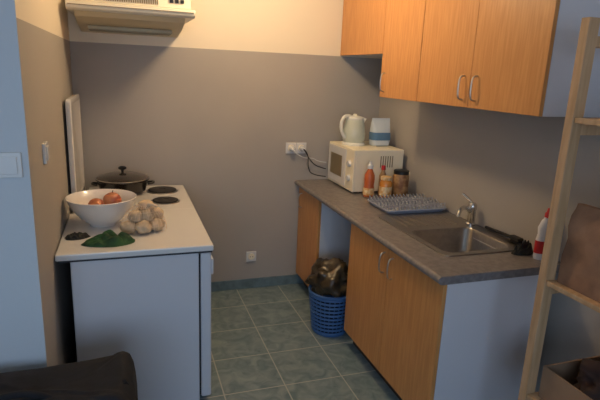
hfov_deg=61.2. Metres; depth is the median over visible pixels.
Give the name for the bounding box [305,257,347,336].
waste bin
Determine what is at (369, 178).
sauce bottle
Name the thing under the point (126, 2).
vent grille
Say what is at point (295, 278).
baseboard
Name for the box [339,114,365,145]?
electric kettle
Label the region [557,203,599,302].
paper bag
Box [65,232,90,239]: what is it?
pot holder
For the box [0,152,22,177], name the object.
light switch
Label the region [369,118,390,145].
packet
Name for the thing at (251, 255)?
wall socket
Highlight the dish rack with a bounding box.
[367,193,445,213]
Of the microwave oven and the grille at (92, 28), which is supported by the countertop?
the microwave oven
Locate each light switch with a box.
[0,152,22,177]
[42,141,49,163]
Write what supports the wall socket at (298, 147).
attached to the wall at (213, 109)
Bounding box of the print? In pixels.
[369,131,390,140]
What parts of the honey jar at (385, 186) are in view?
lid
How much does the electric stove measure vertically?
1.465 m
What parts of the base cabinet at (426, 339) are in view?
door, handle, handle, door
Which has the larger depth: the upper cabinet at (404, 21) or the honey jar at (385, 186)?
the honey jar at (385, 186)
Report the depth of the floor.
3.05 m
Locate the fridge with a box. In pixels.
[55,208,213,399]
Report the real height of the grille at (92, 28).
0.019 m
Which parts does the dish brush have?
handle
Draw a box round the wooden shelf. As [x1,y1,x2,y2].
[518,17,599,399]
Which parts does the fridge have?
plate, trim, door, handle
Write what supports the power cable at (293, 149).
attached to the wall socket at (298, 147)
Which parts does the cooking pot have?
pot, lid, knob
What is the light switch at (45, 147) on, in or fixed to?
attached to the wall at (36, 72)
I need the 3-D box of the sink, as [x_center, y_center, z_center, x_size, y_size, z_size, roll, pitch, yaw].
[0.783,0.240,2.745,0.480,0.160,0.690,-2,15,-19]
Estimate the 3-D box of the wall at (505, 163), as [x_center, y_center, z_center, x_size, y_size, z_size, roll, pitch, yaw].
[1.492,0.044,1.625,0.100,2.550,5.200,-2,15,-19]
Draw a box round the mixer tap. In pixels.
[456,193,476,225]
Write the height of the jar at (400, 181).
0.186 m
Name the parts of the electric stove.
raised lid, hob plate, burner, burner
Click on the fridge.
(148, 298)
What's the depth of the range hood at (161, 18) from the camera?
2.87 m
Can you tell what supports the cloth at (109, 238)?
on the fridge
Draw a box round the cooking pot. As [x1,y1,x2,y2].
[91,166,154,193]
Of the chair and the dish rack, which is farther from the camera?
the dish rack
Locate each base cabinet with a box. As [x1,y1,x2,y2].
[296,187,350,287]
[344,223,538,399]
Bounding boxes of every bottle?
[363,161,374,197]
[378,165,385,193]
[533,208,549,259]
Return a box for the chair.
[0,351,137,399]
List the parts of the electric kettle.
handle, lid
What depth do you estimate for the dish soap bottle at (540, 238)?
2.34 m
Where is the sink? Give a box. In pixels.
[379,212,518,256]
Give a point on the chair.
(113, 377)
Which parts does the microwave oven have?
door frame, panel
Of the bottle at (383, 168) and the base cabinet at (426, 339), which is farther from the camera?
the bottle at (383, 168)
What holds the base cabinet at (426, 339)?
on the floor
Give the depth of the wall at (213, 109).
3.60 m
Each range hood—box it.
[65,0,194,37]
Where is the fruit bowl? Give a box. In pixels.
[65,189,136,227]
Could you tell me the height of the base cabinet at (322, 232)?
0.814 m
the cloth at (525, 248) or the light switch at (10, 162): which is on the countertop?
the cloth at (525, 248)
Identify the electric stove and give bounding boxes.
[65,93,195,210]
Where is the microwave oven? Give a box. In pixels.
[328,141,403,192]
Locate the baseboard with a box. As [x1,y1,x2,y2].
[211,274,303,291]
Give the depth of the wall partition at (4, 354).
1.81 m
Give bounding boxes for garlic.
[119,200,166,234]
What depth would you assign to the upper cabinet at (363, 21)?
3.38 m
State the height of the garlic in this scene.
0.152 m
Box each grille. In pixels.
[88,25,171,35]
[108,0,157,4]
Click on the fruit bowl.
(100, 208)
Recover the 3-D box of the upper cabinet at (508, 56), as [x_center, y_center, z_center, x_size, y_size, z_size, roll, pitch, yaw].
[0.953,-0.796,2.342,0.392,0.736,0.897,-2,15,-19]
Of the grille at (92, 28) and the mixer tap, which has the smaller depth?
the mixer tap
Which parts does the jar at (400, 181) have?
lid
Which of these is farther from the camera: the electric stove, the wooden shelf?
the electric stove
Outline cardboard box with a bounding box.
[538,356,599,399]
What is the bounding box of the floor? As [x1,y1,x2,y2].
[200,283,398,399]
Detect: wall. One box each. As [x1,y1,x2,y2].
[0,0,76,371]
[68,0,381,281]
[379,97,599,391]
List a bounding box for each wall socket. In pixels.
[246,251,255,261]
[285,143,305,153]
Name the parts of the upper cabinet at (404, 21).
handle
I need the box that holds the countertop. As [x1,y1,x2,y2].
[294,179,559,284]
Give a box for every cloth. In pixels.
[81,229,134,246]
[511,240,532,254]
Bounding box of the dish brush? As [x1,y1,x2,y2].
[485,226,522,243]
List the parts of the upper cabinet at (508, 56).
door, handle, handle, door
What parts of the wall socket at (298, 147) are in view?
plate, plate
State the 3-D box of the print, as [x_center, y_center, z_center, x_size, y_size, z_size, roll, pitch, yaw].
[0.580,-0.466,3.682,0.150,0.055,0.100,-2,15,-19]
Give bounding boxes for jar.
[379,175,391,197]
[391,169,408,196]
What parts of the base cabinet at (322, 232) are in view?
door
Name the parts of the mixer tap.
spout, lever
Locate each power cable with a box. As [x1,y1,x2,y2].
[293,149,325,162]
[303,149,325,176]
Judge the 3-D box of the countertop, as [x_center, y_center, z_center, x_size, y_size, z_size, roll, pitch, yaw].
[0.586,0.089,3.100,0.674,0.038,1.939,-2,15,-19]
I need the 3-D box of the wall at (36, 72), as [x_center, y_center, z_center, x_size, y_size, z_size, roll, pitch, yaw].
[-1.240,-0.289,2.477,0.120,2.550,1.730,-2,15,-19]
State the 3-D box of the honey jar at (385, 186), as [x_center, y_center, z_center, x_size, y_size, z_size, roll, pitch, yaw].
[0.578,-0.087,3.422,0.085,0.147,0.085,-2,15,-19]
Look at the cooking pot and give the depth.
3.16 m
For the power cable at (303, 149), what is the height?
0.226 m
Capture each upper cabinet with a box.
[340,0,386,57]
[379,0,425,100]
[417,0,599,117]
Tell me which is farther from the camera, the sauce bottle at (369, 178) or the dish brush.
the sauce bottle at (369, 178)
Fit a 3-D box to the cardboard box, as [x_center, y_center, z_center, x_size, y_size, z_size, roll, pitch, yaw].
[1.148,0.685,1.752,0.360,0.214,0.440,-2,15,-19]

